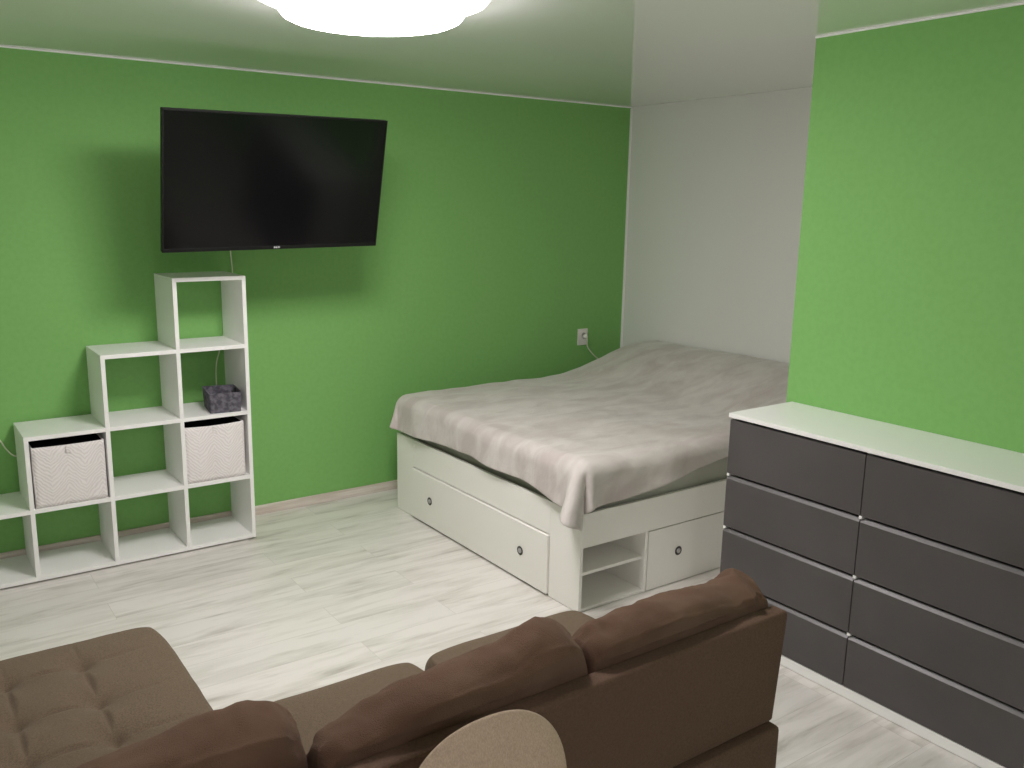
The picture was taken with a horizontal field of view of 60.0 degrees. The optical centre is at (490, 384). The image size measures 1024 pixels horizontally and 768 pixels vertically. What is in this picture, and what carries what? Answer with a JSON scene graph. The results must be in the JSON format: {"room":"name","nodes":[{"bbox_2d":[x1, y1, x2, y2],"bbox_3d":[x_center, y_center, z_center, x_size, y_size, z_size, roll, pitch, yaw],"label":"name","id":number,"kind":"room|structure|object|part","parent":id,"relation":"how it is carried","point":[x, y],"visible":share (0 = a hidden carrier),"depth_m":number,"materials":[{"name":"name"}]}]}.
{"room":"studio apartment","nodes":[
{"label":"studio apartment","id":0,"kind":"room"},
{"bbox_2d":[0,47,630,552],"bbox_3d":[-1.756,-0.420,4.764,6.800,2.500,0.100,-7,14,-34],"label":"wall","id":1,"kind":"structure","parent":0,"point":[500,238],"depth_m":5.20,"materials":[{"name":"green paint"}]},
{"bbox_2d":[0,440,16,456],"bbox_3d":[-2.355,0.351,4.427,0.364,0.375,0.030,-6,13,-29],"label":"cable","id":2,"kind":"object","parent":1,"relation":"attached to","point":[0,440],"visible":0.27,"depth_m":4.39,"materials":[{"name":"beige rubber"}]},
{"bbox_2d":[0,480,396,558],"bbox_3d":[-1.740,0.787,4.963,6.600,0.056,0.016,-7,14,-34],"label":"baseboard","id":3,"kind":"structure","parent":1,"relation":"attached to","point":[389,485],"depth_m":5.24,"materials":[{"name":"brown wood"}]},
{"bbox_2d":[160,107,387,252],"bbox_3d":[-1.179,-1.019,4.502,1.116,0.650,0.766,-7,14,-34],"label":"television","id":4,"kind":"object","parent":1,"relation":"attached to","point":[230,180],"visible":1,"depth_m":4.23,"materials":[{"name":"black plastic"}]},
{"bbox_2d":[215,251,232,384],"bbox_3d":[-1.489,-0.245,4.908,0.032,1.373,0.171,12,16,43],"label":"cable","id":5,"kind":"object","parent":4,"relation":"hanging from","point":[230,251],"visible":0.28,"depth_m":4.92,"materials":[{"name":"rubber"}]},
{"bbox_2d":[0,46,631,107],"bbox_3d":[-1.708,-1.631,4.470,6.600,0.007,0.008,-7,14,-34],"label":"trim","id":6,"kind":"structure","parent":1,"relation":"attached to","point":[0,46],"depth_m":4.86,"materials":[{"name":"white plastic"}]},
{"bbox_2d":[577,328,587,344],"bbox_3d":[0.669,-0.344,6.418,0.092,0.120,0.016,-7,14,-34],"label":"wall socket","id":7,"kind":"object","parent":1,"relation":"attached to","point":[580,341],"visible":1,"depth_m":6.41,"materials":[{"name":"white plastic"}]},
{"bbox_2d":[582,334,597,358],"bbox_3d":[0.771,-0.217,6.486,0.242,0.320,0.036,-7,14,-34],"label":"plug","id":8,"kind":"object","parent":7,"relation":"in","point":[584,336],"visible":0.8,"depth_m":6.40,"materials":[{"name":"white plastic"}]},
{"bbox_3d":[0.770,-0.211,6.499,0.230,0.303,0.029,-9,15,-41],"label":"cord","id":9,"kind":"part","parent":8,"relation":"part of","materials":[{"name":"white plastic"}]},
{"bbox_2d":[620,109,632,347],"bbox_3d":[0.989,-0.768,6.553,0.011,2.439,0.014,-7,14,-34],"label":"trim","id":10,"kind":"structure","parent":1,"relation":"attached to","point":[631,110],"depth_m":6.47,"materials":[{"name":"white plastic"}]},
{"bbox_2d":[0,489,980,767],"bbox_3d":[0.298,1.485,2.087,6.800,0.100,7.400,-7,14,-34],"label":"floor","id":11,"kind":"structure","parent":0,"point":[324,593],"depth_m":4.00,"materials":[{"name":"white laminate"}]},
{"bbox_2d":[0,271,255,588],"bbox_3d":[-1.962,0.186,4.447,1.438,1.434,0.342,-7,14,-34],"label":"cube shelf","id":12,"kind":"object","parent":11,"relation":"on","point":[182,535],"visible":0.94,"depth_m":4.55,"materials":[{"name":"white wood"}]},
{"bbox_2d":[28,433,107,508],"bbox_3d":[-2.102,0.404,4.379,0.331,0.296,0.315,-7,14,-34],"label":"storage bin","id":13,"kind":"object","parent":12,"relation":"in","point":[71,469],"visible":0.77,"depth_m":4.26,"materials":[{"name":"fabric"}]},
{"bbox_3d":[-2.235,0.420,4.291,0.012,0.296,0.299,-7,14,-34],"label":"panel","id":14,"kind":"part","parent":13,"relation":"part of","materials":[{"name":"fabric"}]},
{"bbox_2d":[184,416,245,483],"bbox_3d":[-1.524,0.330,4.770,0.320,0.300,0.315,-7,14,-34],"label":"storage bin","id":15,"kind":"object","parent":12,"relation":"in","point":[215,448],"visible":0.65,"depth_m":4.65,"materials":[{"name":"fabric"}]},
{"bbox_2d":[202,384,240,413],"bbox_3d":[-1.433,0.076,4.730,0.168,0.107,0.223,-5,13,-26],"label":"box","id":16,"kind":"object","parent":12,"relation":"on","point":[217,398],"visible":1,"depth_m":4.65,"materials":[{"name":"grey fabric"}]},
{"bbox_2d":[0,568,786,767],"bbox_3d":[-0.535,0.893,2.472,2.184,0.882,1.564,-7,14,-34],"label":"sofa","id":17,"kind":"object","parent":11,"relation":"on","point":[685,676],"visible":0.91,"depth_m":2.20,"materials":[{"name":"brown fabric"}]},
{"bbox_2d":[0,627,211,767],"bbox_3d":[-1.087,1.035,2.172,0.911,0.190,1.468,-7,14,-34],"label":"cushion","id":18,"kind":"object","parent":17,"relation":"on","point":[73,705],"depth_m":2.49,"materials":[{"name":"brown fabric"}]},
{"bbox_2d":[85,699,304,767],"bbox_3d":[-0.670,0.858,1.650,0.664,0.434,0.227,-7,22,-34],"label":"cushion","id":19,"kind":"object","parent":17,"relation":"on","point":[245,733],"depth_m":1.67,"materials":[{"name":"brown fabric"}]},
{"bbox_2d":[274,663,420,748],"bbox_3d":[-0.273,1.014,2.318,0.600,0.194,0.788,-7,14,-34],"label":"seat cushion","id":20,"kind":"object","parent":17,"relation":"on","point":[309,710],"depth_m":2.51,"materials":[{"name":"brown fabric"}]},
{"bbox_2d":[302,619,587,767],"bbox_3d":[-0.095,0.789,1.969,0.678,0.468,0.223,-7,23,-34],"label":"cushion","id":21,"kind":"object","parent":17,"relation":"on","point":[537,667],"depth_m":1.86,"materials":[{"name":"brown fabric"}]},
{"bbox_2d":[426,611,594,666],"bbox_3d":[0.251,0.946,2.667,0.660,0.202,0.777,-7,14,-34],"label":"seat cushion","id":22,"kind":"object","parent":17,"relation":"on","point":[569,621],"depth_m":2.92,"materials":[{"name":"brown fabric"}]},
{"bbox_3d":[-0.113,0.883,1.847,2.180,0.340,0.077,-7,14,-34],"label":"panel","id":23,"kind":"part","parent":17,"relation":"part of","materials":[{"name":"brown fabric"}]},
{"bbox_2d":[571,568,765,673],"bbox_3d":[0.448,0.742,2.346,0.645,0.436,0.223,-7,23,-34],"label":"cushion","id":24,"kind":"object","parent":17,"relation":"on","point":[659,633],"depth_m":2.21,"materials":[{"name":"brown fabric"}]},
{"bbox_2d":[419,709,566,767],"bbox_3d":[0.134,1.095,1.499,0.450,0.900,0.557,-8,14,-36],"label":"dining chair","id":25,"kind":"object","parent":11,"relation":"on","point":[516,738],"visible":1,"depth_m":1.63,"materials":[{"name":"beige fabric"}]},
{"bbox_2d":[397,432,725,611],"bbox_3d":[0.769,0.557,5.221,2.094,0.469,1.698,-7,14,-34],"label":"bed","id":26,"kind":"object","parent":11,"relation":"on","point":[624,550],"visible":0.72,"depth_m":4.33,"materials":[{"name":"white wood"}]},
{"bbox_3d":[-0.497,0.532,5.256,0.018,0.469,0.195,-7,14,-34],"label":"corner post","id":27,"kind":"part","parent":26,"relation":"part of","materials":[{"name":"white wood"}]},
{"bbox_3d":[-0.087,0.738,4.674,0.024,0.291,1.272,-7,14,-34],"label":"drawer","id":28,"kind":"part","parent":26,"relation":"part of","materials":[{"name":"white wood"}]},
{"bbox_3d":[-0.077,0.509,4.632,0.018,0.162,1.278,-7,14,-34],"label":"rail","id":29,"kind":"part","parent":26,"relation":"part of","materials":[{"name":"white wood"}]},
{"bbox_3d":[0.346,0.789,4.060,0.018,0.469,0.219,-7,14,-34],"label":"corner post","id":30,"kind":"part","parent":26,"relation":"part of","materials":[{"name":"white wood"}]},
{"bbox_2d":[418,439,727,509],"bbox_3d":[0.775,0.248,5.162,1.987,0.271,1.630,-7,14,-34],"label":"mattress","id":31,"kind":"object","parent":26,"relation":"on","point":[716,471],"visible":0.05,"depth_m":4.40,"materials":[{"name":"grey fabric"}]},
{"bbox_2d":[390,340,788,530],"bbox_3d":[0.736,0.164,5.095,2.229,0.486,1.784,-7,14,-34],"label":"blanket","id":32,"kind":"object","parent":31,"relation":"on","point":[637,418],"visible":0.85,"depth_m":4.77,"materials":[{"name":"beige fabric"}]},
{"bbox_2d":[582,541,641,575],"bbox_3d":[0.475,0.818,4.239,0.388,0.016,0.308,-7,14,-34],"label":"niche shelf","id":33,"kind":"object","parent":26,"relation":"attached to","point":[596,558],"depth_m":4.22,"materials":[{"name":"white wood"}]},
{"bbox_3d":[1.260,0.549,4.528,2.058,0.162,0.018,-7,14,-34],"label":"rail","id":34,"kind":"part","parent":26,"relation":"part of","materials":[{"name":"white wood"}]},
{"bbox_3d":[0.920,0.813,4.332,0.046,0.046,0.004,-7,14,-34],"label":"knob","id":35,"kind":"part","parent":26,"relation":"part of","materials":[{"name":"grey metal"}]},
{"bbox_3d":[1.249,0.781,4.574,1.226,0.299,0.024,-7,14,-34],"label":"drawer","id":36,"kind":"part","parent":26,"relation":"part of","materials":[{"name":"white wood"}]},
{"bbox_2d":[720,402,1023,767],"bbox_3d":[1.506,0.686,3.363,0.410,0.982,1.264,-7,14,-34],"label":"dresser","id":37,"kind":"object","parent":11,"relation":"on","point":[892,554],"visible":0.84,"depth_m":3.16,"materials":[{"name":"grey wood"}]},
{"bbox_3d":[1.171,0.767,3.545,0.019,0.218,0.616,-7,14,-34],"label":"drawer","id":38,"kind":"part","parent":37,"relation":"part of","materials":[{"name":"grey wood"}]},
{"bbox_3d":[1.174,0.542,3.498,0.019,0.219,0.616,-7,14,-34],"label":"drawer","id":39,"kind":"part","parent":37,"relation":"part of","materials":[{"name":"grey wood"}]},
{"bbox_3d":[1.177,0.310,3.451,0.019,0.230,0.616,-7,14,-34],"label":"drawer","id":40,"kind":"part","parent":37,"relation":"part of","materials":[{"name":"grey wood"}]},
{"bbox_3d":[1.168,0.985,3.589,0.019,0.203,0.616,-7,14,-34],"label":"drawer","id":41,"kind":"part","parent":37,"relation":"part of","materials":[{"name":"grey wood"}]},
{"bbox_3d":[1.526,1.095,3.080,0.019,0.203,0.640,-7,14,-34],"label":"drawer","id":42,"kind":"part","parent":37,"relation":"part of","materials":[{"name":"grey wood"}]},
{"bbox_3d":[1.530,0.877,3.036,0.019,0.218,0.640,-7,14,-34],"label":"drawer","id":43,"kind":"part","parent":37,"relation":"part of","materials":[{"name":"grey wood"}]},
{"bbox_3d":[1.533,0.651,2.989,0.019,0.219,0.640,-7,14,-34],"label":"drawer","id":44,"kind":"part","parent":37,"relation":"part of","materials":[{"name":"grey wood"}]},
{"bbox_3d":[1.536,0.419,2.942,0.019,0.230,0.640,-7,14,-34],"label":"drawer","id":45,"kind":"part","parent":37,"relation":"part of","materials":[{"name":"grey wood"}]},
{"bbox_2d":[0,0,1023,106],"bbox_3d":[0.333,-1.062,1.565,6.800,0.100,7.400,-7,14,-34],"label":"ceiling","id":46,"kind":"structure","parent":0,"point":[626,53],"depth_m":3.83,"materials":[{"name":"white paint"}]},
{"bbox_2d":[259,0,489,35],"bbox_3d":[-0.394,-1.255,2.960,0.790,0.102,0.790,-7,14,-34],"label":"ceiling lamp","id":47,"kind":"object","parent":46,"relation":"attached to","point":[350,17],"visible":1,"depth_m":2.87,"materials":[{"name":"white plastic"}]},
{"bbox_2d":[622,88,811,362],"bbox_3d":[1.728,-0.543,5.604,0.100,2.500,2.459,-7,14,-34],"label":"wall","id":48,"kind":"structure","parent":0,"point":[716,186],"depth_m":5.78,"materials":[{"name":"white paint"}]},
{"bbox_2d":[632,87,811,107],"bbox_3d":[1.704,-1.758,5.319,0.008,0.007,2.448,-7,14,-34],"label":"trim","id":49,"kind":"structure","parent":48,"relation":"attached to","point":[805,87],"depth_m":5.61,"materials":[{"name":"white paint"}]},
{"bbox_2d":[786,5,1023,452],"bbox_3d":[3.235,0.147,2.342,1.404,2.500,4.741,-7,14,-34],"label":"wall","id":50,"kind":"structure","parent":0,"point":[909,302],"depth_m":3.34,"materials":[{"name":"green paint"}]},
{"bbox_2d":[815,2,1023,38],"bbox_3d":[2.670,-1.002,1.697,0.008,0.007,4.741,-7,14,-34],"label":"trim","id":51,"kind":"structure","parent":50,"relation":"attached to","point":[1021,3],"depth_m":3.23,"materials":[{"name":"white plastic"}]}
]}

